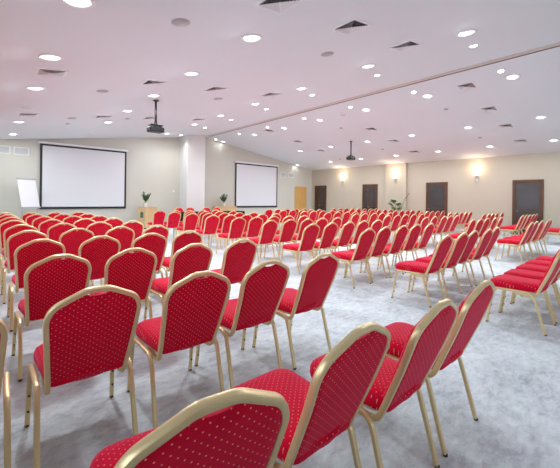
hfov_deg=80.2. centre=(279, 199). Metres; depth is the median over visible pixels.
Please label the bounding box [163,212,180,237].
banquet chair
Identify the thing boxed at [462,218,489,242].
banquet chair
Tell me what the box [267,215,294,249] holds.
banquet chair
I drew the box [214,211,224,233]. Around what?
banquet chair
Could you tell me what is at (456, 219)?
banquet chair
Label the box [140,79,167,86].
ceiling vent
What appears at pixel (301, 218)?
banquet chair
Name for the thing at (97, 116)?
ceiling vent
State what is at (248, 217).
banquet chair
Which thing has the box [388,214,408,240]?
banquet chair
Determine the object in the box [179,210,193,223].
banquet chair
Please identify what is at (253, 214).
banquet chair
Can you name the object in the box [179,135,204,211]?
wall pillar
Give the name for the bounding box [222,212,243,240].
banquet chair
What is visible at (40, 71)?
ceiling vent
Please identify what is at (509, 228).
banquet chair
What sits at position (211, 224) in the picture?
banquet chair
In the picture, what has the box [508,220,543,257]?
banquet chair
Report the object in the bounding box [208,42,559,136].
trim
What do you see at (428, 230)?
banquet chair
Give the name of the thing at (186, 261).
banquet chair
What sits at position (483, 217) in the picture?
banquet chair
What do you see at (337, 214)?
banquet chair
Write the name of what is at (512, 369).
floor
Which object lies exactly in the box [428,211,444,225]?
banquet chair
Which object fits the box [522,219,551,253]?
banquet chair
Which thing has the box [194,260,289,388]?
banquet chair
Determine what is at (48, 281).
banquet chair
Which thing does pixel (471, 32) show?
diffuser
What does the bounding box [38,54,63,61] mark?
recessed light
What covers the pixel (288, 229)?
banquet chair
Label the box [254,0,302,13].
ceiling vent
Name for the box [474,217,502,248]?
banquet chair
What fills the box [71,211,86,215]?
banquet chair
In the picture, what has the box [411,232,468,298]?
banquet chair
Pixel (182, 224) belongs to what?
banquet chair
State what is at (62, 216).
banquet chair
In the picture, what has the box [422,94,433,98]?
recessed light
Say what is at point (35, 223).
banquet chair
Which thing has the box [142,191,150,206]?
potted plant
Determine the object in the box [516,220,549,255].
banquet chair
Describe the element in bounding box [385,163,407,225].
pillar
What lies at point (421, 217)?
banquet chair
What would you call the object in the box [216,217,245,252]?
banquet chair
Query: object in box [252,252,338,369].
banquet chair
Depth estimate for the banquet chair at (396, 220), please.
10.67 m
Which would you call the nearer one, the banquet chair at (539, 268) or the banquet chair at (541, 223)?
the banquet chair at (539, 268)
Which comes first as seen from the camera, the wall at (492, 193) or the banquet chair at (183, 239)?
the banquet chair at (183, 239)
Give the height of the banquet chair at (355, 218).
0.942 m
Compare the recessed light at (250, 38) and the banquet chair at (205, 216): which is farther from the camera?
the banquet chair at (205, 216)
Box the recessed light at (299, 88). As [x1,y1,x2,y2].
[295,87,306,90]
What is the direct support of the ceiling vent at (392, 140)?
in the ceiling
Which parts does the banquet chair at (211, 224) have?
seat, frame, backrest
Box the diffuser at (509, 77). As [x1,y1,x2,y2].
[507,75,517,79]
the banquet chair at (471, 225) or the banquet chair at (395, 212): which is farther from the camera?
the banquet chair at (395, 212)
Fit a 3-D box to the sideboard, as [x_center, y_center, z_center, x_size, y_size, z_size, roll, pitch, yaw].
[-2.983,0.872,18.047,1.320,0.960,0.415,1,0,-42]
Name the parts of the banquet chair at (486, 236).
seat, leg, frame, leg, backrest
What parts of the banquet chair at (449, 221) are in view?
frame, backrest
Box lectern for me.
[138,207,156,228]
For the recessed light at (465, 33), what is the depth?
5.63 m
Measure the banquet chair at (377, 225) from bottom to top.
0.942 m
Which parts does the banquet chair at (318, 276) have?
leg, leg, seat, frame, backrest, leg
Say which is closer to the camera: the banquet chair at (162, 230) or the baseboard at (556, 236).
the banquet chair at (162, 230)
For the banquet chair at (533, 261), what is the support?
on the floor
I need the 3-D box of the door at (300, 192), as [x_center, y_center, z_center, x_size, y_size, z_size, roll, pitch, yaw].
[1.397,0.283,22.459,1.120,2.250,0.095,1,0,-42]
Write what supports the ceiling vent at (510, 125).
in the ceiling
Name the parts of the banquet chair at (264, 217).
backrest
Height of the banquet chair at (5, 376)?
0.945 m
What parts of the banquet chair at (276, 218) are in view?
backrest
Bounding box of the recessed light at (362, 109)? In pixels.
[361,108,370,111]
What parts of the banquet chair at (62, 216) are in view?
backrest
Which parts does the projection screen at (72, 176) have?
casing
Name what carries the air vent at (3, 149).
in the wall at (153, 164)
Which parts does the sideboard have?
door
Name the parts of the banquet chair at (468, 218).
backrest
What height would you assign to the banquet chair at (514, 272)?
0.945 m
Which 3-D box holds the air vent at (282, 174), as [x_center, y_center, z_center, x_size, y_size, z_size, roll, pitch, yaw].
[0.204,-1.577,21.396,0.470,0.340,0.026,1,0,-42]
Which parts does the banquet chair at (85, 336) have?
leg, leg, seat, frame, backrest, leg, leg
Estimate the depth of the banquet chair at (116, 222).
7.27 m
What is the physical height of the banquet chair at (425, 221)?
0.942 m
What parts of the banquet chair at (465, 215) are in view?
backrest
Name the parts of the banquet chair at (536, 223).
seat, backrest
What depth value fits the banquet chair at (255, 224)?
8.45 m
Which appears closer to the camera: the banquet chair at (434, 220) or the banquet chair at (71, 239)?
the banquet chair at (71, 239)
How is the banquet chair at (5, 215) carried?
on the floor
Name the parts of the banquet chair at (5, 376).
frame, leg, leg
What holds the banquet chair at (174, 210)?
on the floor
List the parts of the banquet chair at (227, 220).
frame, backrest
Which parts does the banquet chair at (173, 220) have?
backrest, frame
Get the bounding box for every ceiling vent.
[17,113,38,116]
[35,68,67,77]
[94,115,112,118]
[96,90,108,92]
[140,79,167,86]
[143,117,159,119]
[171,18,189,26]
[190,118,204,120]
[204,86,228,91]
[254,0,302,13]
[261,92,282,96]
[263,129,275,132]
[321,52,333,56]
[331,18,371,34]
[363,127,377,131]
[386,139,399,142]
[389,39,422,51]
[455,81,478,91]
[479,106,498,112]
[496,123,514,128]
[512,139,527,142]
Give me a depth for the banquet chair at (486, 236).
5.58 m
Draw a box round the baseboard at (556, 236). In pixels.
[348,221,559,237]
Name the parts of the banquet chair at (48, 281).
leg, leg, seat, frame, backrest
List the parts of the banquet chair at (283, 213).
backrest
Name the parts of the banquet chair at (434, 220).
backrest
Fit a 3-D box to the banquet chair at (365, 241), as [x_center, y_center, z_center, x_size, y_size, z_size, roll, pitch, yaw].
[1.205,0.933,5.552,0.497,0.945,0.690,1,0,-42]
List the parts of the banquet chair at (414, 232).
frame, backrest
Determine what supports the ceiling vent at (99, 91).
in the ceiling
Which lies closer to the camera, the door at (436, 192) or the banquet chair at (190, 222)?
the banquet chair at (190, 222)
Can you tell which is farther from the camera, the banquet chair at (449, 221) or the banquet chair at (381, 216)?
the banquet chair at (381, 216)
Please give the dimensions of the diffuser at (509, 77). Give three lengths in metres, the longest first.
0.248 x 0.248 x 0.004 m
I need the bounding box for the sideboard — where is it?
[212,206,236,210]
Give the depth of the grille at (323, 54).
6.04 m
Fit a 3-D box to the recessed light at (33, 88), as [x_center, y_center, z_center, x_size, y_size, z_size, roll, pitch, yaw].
[-4.740,-2.145,6.454,0.319,0.058,0.322,1,0,-36]
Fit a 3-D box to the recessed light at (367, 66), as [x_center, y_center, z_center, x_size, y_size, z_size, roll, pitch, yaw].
[1.877,-2.826,7.085,0.319,0.058,0.322,1,0,-36]
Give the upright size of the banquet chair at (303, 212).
0.942 m
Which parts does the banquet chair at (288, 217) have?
frame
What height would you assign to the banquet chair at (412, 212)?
0.942 m
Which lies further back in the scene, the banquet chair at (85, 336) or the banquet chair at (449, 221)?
the banquet chair at (449, 221)
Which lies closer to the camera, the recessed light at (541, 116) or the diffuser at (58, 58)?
the diffuser at (58, 58)
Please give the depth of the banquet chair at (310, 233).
6.29 m
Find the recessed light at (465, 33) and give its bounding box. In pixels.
[456,29,476,37]
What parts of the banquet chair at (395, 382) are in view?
seat, leg, frame, backrest, leg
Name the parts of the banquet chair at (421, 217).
backrest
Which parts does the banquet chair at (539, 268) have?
seat, leg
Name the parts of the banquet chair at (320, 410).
seat, backrest, leg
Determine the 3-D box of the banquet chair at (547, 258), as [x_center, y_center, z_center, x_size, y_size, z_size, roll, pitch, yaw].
[4.472,0.975,5.256,0.497,0.945,0.690,1,0,-43]
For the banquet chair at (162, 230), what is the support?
on the floor
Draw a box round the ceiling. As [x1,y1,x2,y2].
[0,0,559,169]
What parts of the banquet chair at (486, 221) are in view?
backrest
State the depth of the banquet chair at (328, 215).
12.11 m
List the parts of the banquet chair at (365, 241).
leg, seat, frame, backrest, leg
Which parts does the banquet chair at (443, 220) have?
frame, backrest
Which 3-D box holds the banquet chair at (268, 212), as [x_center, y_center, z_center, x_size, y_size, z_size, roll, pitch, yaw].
[-0.689,0.907,15.137,0.494,0.942,0.687,1,0,-41]
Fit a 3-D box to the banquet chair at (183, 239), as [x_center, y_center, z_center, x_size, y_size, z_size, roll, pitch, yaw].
[-1.473,0.899,4.829,0.497,0.945,0.690,1,0,-41]
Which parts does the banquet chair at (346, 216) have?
backrest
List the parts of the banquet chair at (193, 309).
leg, leg, seat, frame, leg, backrest, leg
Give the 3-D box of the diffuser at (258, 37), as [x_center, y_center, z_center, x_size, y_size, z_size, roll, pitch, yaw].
[-0.421,-2.414,4.998,0.248,0.004,0.248,-10,7,-41]
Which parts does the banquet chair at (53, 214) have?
backrest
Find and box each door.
[294,186,306,210]
[314,185,326,211]
[362,184,377,221]
[426,182,447,227]
[512,179,543,234]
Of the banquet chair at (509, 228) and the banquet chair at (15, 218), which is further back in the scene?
the banquet chair at (509, 228)
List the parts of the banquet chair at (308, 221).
frame, backrest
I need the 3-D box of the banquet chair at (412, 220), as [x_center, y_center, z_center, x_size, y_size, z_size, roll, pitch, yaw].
[4.395,0.973,11.636,0.494,0.942,0.687,1,0,-41]
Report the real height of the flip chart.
2.035 m
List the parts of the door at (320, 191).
pane, pane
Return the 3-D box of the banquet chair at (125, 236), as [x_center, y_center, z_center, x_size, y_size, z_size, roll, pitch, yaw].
[-2.678,0.883,5.356,0.497,0.945,0.690,1,0,-44]
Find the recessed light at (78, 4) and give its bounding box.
[61,0,94,8]
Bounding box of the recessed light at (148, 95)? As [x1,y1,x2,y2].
[147,94,160,97]
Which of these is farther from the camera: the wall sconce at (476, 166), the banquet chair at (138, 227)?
the wall sconce at (476, 166)
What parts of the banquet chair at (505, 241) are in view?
leg, seat, leg, frame, backrest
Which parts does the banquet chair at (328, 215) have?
backrest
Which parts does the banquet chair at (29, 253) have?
leg, leg, seat, backrest, frame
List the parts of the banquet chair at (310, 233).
leg, seat, frame, backrest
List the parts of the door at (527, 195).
pane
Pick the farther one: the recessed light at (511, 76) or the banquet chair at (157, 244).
the recessed light at (511, 76)
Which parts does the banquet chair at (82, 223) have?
frame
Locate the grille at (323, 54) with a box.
[322,53,332,56]
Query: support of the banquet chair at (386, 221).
on the floor
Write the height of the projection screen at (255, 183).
2.638 m
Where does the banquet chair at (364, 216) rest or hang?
on the floor
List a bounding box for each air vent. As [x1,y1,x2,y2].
[0,145,10,153]
[14,147,28,154]
[280,172,285,176]
[288,173,293,177]
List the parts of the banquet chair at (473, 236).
frame, leg, backrest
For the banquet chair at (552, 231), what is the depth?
10.93 m
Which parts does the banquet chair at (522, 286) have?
leg, leg, seat, leg, frame, backrest, leg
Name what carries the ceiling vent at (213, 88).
in the ceiling
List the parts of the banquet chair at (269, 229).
seat, frame, backrest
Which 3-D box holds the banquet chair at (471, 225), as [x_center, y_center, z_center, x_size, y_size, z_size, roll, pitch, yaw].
[4.732,0.977,8.740,0.494,0.942,0.687,1,0,-42]
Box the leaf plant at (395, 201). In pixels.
[388,193,409,223]
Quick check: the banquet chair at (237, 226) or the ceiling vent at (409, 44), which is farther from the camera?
the banquet chair at (237, 226)
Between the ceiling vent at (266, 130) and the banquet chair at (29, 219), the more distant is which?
the ceiling vent at (266, 130)
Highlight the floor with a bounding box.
[0,223,559,467]
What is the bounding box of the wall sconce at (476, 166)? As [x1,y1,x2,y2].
[475,165,477,181]
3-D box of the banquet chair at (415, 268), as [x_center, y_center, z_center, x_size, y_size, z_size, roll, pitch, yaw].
[2.004,0.944,4.660,0.497,0.945,0.690,1,0,-41]
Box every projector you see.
[147,100,163,133]
[346,141,354,159]
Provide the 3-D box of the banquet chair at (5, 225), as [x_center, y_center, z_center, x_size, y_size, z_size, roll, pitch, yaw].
[-5.112,0.850,6.384,0.494,0.942,0.687,1,0,-40]
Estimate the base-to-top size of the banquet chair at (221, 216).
0.942 m
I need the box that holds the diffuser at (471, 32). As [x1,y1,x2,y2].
[458,31,474,35]
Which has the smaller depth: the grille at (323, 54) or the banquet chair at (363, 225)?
the grille at (323, 54)
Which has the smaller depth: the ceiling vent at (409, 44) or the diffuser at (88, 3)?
the diffuser at (88, 3)
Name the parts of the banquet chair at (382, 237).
seat, leg, frame, backrest, leg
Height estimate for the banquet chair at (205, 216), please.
0.942 m
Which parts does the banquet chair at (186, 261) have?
leg, leg, seat, frame, backrest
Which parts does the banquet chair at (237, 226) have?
seat, frame, backrest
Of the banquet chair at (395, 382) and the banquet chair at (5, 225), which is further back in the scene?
the banquet chair at (5, 225)
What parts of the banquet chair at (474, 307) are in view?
leg, leg, seat, frame, backrest, leg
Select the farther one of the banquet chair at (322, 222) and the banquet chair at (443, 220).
the banquet chair at (443, 220)
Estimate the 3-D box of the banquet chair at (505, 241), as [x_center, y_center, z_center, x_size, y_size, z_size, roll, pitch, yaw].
[5.528,0.988,7.820,0.494,0.942,0.687,1,0,-41]
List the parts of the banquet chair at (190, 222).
frame, backrest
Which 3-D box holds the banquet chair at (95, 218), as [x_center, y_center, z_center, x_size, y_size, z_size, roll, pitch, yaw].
[-4.654,0.856,8.405,0.494,0.942,0.687,1,0,-42]
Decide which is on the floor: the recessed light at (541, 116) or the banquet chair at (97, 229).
the banquet chair at (97, 229)
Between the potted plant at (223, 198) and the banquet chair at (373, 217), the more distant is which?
the potted plant at (223, 198)
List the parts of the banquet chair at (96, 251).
frame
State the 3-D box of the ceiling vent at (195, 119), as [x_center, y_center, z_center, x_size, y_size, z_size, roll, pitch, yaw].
[-2.902,-2.830,11.853,0.427,0.077,0.430,1,0,-42]
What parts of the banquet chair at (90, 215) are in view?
backrest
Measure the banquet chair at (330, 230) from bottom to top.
0.942 m
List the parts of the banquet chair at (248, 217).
backrest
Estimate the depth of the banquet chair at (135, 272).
2.98 m
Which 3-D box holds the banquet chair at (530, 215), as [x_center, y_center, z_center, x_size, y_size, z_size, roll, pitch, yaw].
[9.139,1.034,12.662,0.494,0.942,0.687,1,0,-40]
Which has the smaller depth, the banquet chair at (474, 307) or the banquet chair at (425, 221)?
the banquet chair at (474, 307)
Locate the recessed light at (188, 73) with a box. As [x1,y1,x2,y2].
[183,71,199,76]
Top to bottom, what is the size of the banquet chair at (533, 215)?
0.942 m
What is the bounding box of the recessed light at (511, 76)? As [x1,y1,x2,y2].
[505,74,519,79]
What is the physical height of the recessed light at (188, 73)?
0.058 m
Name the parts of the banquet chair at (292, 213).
backrest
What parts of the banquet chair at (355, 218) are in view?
backrest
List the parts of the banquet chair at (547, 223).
frame, backrest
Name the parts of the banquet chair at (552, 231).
seat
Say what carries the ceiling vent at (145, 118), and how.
in the ceiling
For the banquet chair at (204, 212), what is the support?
on the floor
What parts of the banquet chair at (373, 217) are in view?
backrest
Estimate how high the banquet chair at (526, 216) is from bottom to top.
0.942 m
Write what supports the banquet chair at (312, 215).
on the floor
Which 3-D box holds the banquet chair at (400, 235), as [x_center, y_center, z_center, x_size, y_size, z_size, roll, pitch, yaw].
[2.030,0.944,6.300,0.497,0.945,0.690,1,0,-43]
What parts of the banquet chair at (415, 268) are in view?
leg, leg, seat, leg, frame, backrest, leg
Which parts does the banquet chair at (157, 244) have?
frame, backrest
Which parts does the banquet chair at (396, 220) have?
backrest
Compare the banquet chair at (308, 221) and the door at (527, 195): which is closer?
the banquet chair at (308, 221)
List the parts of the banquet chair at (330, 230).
seat, frame, backrest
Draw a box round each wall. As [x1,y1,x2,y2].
[0,137,311,222]
[311,152,559,236]
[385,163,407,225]
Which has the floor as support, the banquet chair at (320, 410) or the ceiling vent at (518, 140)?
the banquet chair at (320, 410)
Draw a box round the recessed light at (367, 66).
[360,64,375,68]
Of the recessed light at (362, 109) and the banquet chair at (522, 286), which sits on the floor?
the banquet chair at (522, 286)
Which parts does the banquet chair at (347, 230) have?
seat, frame, backrest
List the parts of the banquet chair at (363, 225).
frame, backrest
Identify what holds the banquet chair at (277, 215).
on the floor
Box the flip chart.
[16,177,40,218]
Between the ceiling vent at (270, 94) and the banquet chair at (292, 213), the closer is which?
the ceiling vent at (270, 94)
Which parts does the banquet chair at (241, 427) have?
seat, backrest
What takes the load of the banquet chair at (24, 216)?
on the floor
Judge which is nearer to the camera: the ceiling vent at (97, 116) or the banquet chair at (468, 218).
the ceiling vent at (97, 116)
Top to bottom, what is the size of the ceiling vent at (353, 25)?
0.077 m
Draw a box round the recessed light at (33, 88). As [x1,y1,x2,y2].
[25,86,45,90]
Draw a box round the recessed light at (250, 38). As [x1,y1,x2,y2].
[241,34,262,42]
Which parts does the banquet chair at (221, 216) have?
backrest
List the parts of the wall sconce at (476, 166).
lamp shade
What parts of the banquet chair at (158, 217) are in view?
backrest, frame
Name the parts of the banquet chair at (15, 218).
frame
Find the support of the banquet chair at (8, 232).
on the floor
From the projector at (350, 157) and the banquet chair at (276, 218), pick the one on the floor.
the banquet chair at (276, 218)
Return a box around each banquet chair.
[0,214,18,219]
[0,217,23,224]
[0,220,27,250]
[0,224,37,284]
[0,230,47,303]
[0,319,10,467]
[7,238,65,331]
[11,254,91,381]
[21,212,37,221]
[24,285,140,467]
[25,214,46,225]
[32,216,54,228]
[38,219,64,234]
[46,212,61,217]
[47,223,77,241]
[54,213,70,220]
[59,228,94,286]
[62,215,81,224]
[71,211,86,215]
[73,218,95,230]
[78,235,120,279]
[79,213,94,219]
[86,221,112,238]
[89,387,289,467]
[90,215,107,223]
[90,226,134,284]
[90,247,156,318]
[102,217,123,228]
[120,220,143,239]
[127,270,230,428]
[131,233,166,295]
[142,225,168,256]
[143,243,212,320]
[147,210,165,227]
[154,230,202,278]
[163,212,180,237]
[164,210,180,232]
[175,213,198,235]
[176,211,195,234]
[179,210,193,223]
[191,211,210,237]
[192,213,213,242]
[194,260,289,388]
[196,215,219,248]
[208,212,229,241]
[208,239,257,299]
[210,214,236,247]
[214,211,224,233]
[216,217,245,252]
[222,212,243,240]
[227,214,251,243]
[231,322,390,467]
[235,216,262,247]
[243,214,267,242]
[246,212,258,238]
[246,220,277,263]
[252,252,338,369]
[259,216,279,250]
[264,219,296,260]
[265,209,272,218]
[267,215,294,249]
[271,213,280,225]
[277,210,286,229]
[278,210,295,229]
[280,223,319,273]
[281,218,313,256]
[282,215,308,244]
[296,211,307,221]
[298,218,327,255]
[299,222,337,265]
[309,211,316,221]
[310,298,458,467]
[313,212,331,225]
[314,211,325,222]
[319,221,354,263]
[327,217,341,251]
[329,212,341,235]
[330,210,334,222]
[331,228,375,287]
[334,220,368,262]
[336,213,359,237]
[339,212,350,232]
[345,226,391,282]
[349,220,382,249]
[353,213,367,236]
[357,213,377,227]
[362,280,494,456]
[364,225,408,277]
[367,209,374,220]
[368,215,390,230]
[370,212,385,227]
[380,224,421,272]
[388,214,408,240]
[389,210,397,225]
[389,215,400,242]
[391,235,452,307]
[393,214,416,237]
[394,223,434,265]
[398,210,414,225]
[406,214,424,225]
[407,217,428,249]
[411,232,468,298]
[417,216,437,247]
[425,230,478,290]
[428,211,434,222]
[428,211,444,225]
[432,216,446,243]
[433,215,452,241]
[434,215,459,241]
[442,228,492,285]
[447,219,475,250]
[452,218,483,244]
[452,227,499,276]
[455,212,463,232]
[457,212,472,230]
[459,212,467,231]
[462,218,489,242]
[464,214,485,231]
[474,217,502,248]
[486,250,559,335]
[488,213,494,226]
[488,217,496,248]
[495,222,533,263]
[499,215,523,238]
[501,268,559,323]
[502,221,538,257]
[504,215,527,235]
[508,214,531,236]
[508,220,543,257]
[513,264,559,302]
[515,214,534,234]
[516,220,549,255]
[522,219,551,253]
[525,259,550,265]
[536,256,552,260]
[541,229,559,243]
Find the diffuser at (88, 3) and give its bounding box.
[65,0,90,6]
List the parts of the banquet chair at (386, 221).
backrest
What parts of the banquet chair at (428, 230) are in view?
frame, backrest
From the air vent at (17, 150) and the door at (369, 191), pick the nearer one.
the air vent at (17, 150)
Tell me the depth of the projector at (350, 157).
15.14 m
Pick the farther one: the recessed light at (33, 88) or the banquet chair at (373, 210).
the banquet chair at (373, 210)
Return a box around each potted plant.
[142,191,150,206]
[220,194,227,205]
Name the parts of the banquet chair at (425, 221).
backrest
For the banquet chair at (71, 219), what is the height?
0.942 m
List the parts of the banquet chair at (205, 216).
backrest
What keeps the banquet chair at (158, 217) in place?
on the floor
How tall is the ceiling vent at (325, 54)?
0.043 m
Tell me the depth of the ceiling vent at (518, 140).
12.56 m
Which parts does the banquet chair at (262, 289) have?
leg, leg, leg, seat, frame, backrest, leg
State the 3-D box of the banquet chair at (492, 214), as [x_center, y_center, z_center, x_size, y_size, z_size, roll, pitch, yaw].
[8.335,1.024,13.571,0.494,0.942,0.687,1,0,-41]
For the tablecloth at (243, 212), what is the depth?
16.41 m
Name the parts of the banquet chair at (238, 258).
seat, frame, backrest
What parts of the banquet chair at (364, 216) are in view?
backrest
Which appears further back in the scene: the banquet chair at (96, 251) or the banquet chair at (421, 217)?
the banquet chair at (421, 217)
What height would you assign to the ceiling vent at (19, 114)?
0.077 m
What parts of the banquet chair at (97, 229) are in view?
frame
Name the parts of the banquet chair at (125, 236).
frame, backrest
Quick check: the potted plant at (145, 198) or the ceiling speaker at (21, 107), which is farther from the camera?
the potted plant at (145, 198)
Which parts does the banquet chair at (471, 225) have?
seat, backrest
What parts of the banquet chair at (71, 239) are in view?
backrest, frame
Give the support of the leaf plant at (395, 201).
on the floor
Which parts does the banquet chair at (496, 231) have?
leg, frame, backrest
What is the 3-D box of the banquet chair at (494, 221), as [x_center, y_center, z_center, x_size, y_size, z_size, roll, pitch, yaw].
[5.987,0.993,9.818,0.494,0.942,0.687,1,0,-43]
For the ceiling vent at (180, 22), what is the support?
in the ceiling
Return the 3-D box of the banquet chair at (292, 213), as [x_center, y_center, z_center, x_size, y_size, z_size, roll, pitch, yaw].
[0.343,0.921,14.480,0.494,0.942,0.687,1,0,-43]
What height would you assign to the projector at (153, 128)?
0.805 m
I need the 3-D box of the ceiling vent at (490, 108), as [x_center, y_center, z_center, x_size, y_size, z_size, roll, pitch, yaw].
[6.391,-2.737,10.163,0.427,0.077,0.430,1,0,-42]
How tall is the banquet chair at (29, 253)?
0.945 m
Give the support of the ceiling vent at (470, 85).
in the ceiling
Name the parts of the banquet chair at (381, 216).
backrest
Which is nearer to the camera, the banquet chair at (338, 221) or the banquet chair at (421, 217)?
the banquet chair at (338, 221)
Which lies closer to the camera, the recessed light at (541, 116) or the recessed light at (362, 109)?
the recessed light at (541, 116)
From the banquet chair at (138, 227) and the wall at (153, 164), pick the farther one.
the wall at (153, 164)
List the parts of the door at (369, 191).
pane, frame, pane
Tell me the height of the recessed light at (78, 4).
0.058 m
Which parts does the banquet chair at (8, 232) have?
leg, backrest, frame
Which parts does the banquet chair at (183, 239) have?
leg, seat, frame, backrest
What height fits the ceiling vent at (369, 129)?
0.077 m
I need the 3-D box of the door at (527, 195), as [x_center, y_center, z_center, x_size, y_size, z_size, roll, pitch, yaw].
[10.388,0.354,13.974,0.104,2.340,1.070,1,0,-42]
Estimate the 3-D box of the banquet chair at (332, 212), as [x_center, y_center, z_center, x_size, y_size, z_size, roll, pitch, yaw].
[2.004,0.942,14.314,0.494,0.942,0.687,1,0,-44]
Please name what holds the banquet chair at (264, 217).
on the floor
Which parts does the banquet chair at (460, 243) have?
seat, leg, frame, backrest, leg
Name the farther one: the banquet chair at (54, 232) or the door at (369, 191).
the door at (369, 191)
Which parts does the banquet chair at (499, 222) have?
backrest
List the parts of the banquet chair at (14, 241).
leg, leg, frame, backrest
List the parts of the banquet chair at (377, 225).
backrest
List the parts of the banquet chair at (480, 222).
backrest, frame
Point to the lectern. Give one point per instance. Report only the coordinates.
(145, 214)
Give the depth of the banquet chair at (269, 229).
7.21 m
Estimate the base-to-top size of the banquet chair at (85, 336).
0.945 m
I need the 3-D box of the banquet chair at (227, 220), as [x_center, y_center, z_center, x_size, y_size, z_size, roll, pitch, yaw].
[-1.594,0.896,9.519,0.494,0.942,0.687,1,0,-43]
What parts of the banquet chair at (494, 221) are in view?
backrest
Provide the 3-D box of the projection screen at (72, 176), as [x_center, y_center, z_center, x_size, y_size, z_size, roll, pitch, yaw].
[-8.110,-0.916,13.929,3.310,2.638,0.099,1,0,-42]
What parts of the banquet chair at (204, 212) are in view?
backrest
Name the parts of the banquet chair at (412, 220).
backrest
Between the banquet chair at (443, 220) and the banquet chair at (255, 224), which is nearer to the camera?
the banquet chair at (255, 224)
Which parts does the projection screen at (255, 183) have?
casing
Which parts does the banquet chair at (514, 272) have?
seat, leg, leg, backrest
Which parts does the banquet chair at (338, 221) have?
backrest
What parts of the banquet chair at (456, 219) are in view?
frame, backrest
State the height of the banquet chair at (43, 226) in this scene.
0.942 m
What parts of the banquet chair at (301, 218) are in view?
backrest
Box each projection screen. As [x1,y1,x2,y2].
[38,141,127,208]
[234,161,278,206]
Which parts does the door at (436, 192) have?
pane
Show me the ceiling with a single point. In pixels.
(114, 46)
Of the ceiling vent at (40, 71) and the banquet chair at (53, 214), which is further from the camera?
the banquet chair at (53, 214)
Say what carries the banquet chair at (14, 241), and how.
on the floor
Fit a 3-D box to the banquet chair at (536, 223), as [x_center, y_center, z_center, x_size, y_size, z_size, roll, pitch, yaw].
[5.952,0.993,8.233,0.494,0.942,0.687,1,0,-41]
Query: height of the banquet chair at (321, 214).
0.942 m
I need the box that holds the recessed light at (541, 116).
[534,115,546,118]
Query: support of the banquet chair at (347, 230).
on the floor
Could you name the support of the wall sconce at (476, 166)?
attached to the wall at (492, 193)
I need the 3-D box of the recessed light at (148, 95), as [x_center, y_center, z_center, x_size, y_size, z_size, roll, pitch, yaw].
[-2.985,-2.445,7.870,0.319,0.058,0.322,1,0,-36]
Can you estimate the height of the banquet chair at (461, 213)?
0.942 m
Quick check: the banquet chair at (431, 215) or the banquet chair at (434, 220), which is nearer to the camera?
the banquet chair at (434, 220)
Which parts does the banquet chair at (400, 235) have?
seat, leg, frame, backrest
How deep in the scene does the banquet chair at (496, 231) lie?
6.04 m
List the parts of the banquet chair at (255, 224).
frame, backrest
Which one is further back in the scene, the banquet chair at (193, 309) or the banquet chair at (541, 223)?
the banquet chair at (541, 223)
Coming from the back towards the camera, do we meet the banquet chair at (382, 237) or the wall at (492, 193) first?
the wall at (492, 193)
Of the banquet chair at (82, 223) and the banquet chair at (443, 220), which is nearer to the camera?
the banquet chair at (82, 223)
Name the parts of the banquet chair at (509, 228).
seat, frame, backrest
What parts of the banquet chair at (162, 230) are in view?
frame, backrest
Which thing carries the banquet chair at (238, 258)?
on the floor
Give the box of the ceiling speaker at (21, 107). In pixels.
[17,106,33,109]
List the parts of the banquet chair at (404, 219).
backrest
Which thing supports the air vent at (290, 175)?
in the wall at (153, 164)
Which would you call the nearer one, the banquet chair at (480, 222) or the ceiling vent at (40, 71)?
the ceiling vent at (40, 71)
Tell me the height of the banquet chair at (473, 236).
0.945 m
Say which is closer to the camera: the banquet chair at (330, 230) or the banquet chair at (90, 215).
the banquet chair at (330, 230)
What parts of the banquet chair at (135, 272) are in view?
seat, frame, backrest, leg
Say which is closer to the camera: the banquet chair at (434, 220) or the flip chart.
the banquet chair at (434, 220)
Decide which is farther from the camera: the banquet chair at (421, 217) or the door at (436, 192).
the door at (436, 192)
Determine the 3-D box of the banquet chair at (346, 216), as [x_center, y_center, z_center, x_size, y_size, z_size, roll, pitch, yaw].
[2.388,0.947,13.059,0.494,0.942,0.687,1,0,-41]
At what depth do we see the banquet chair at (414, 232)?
6.52 m
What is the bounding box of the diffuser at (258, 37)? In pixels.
[244,36,259,41]
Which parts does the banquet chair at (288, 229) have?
seat, frame, backrest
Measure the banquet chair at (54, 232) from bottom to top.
0.942 m
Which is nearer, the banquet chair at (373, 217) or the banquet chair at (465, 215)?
the banquet chair at (373, 217)
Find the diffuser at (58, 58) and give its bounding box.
[41,55,59,59]
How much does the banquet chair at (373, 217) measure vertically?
0.942 m
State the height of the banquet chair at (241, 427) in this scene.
0.945 m
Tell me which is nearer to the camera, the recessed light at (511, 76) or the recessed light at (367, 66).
the recessed light at (367, 66)
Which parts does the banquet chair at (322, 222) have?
backrest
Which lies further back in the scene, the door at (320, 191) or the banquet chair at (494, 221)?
the door at (320, 191)
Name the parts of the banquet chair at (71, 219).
backrest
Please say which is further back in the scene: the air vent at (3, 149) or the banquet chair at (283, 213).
the banquet chair at (283, 213)
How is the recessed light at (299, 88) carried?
in the ceiling
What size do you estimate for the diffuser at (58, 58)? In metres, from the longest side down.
0.248 x 0.248 x 0.004 m
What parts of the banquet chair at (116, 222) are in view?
frame, backrest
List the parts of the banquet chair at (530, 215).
backrest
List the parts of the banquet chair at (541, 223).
frame, backrest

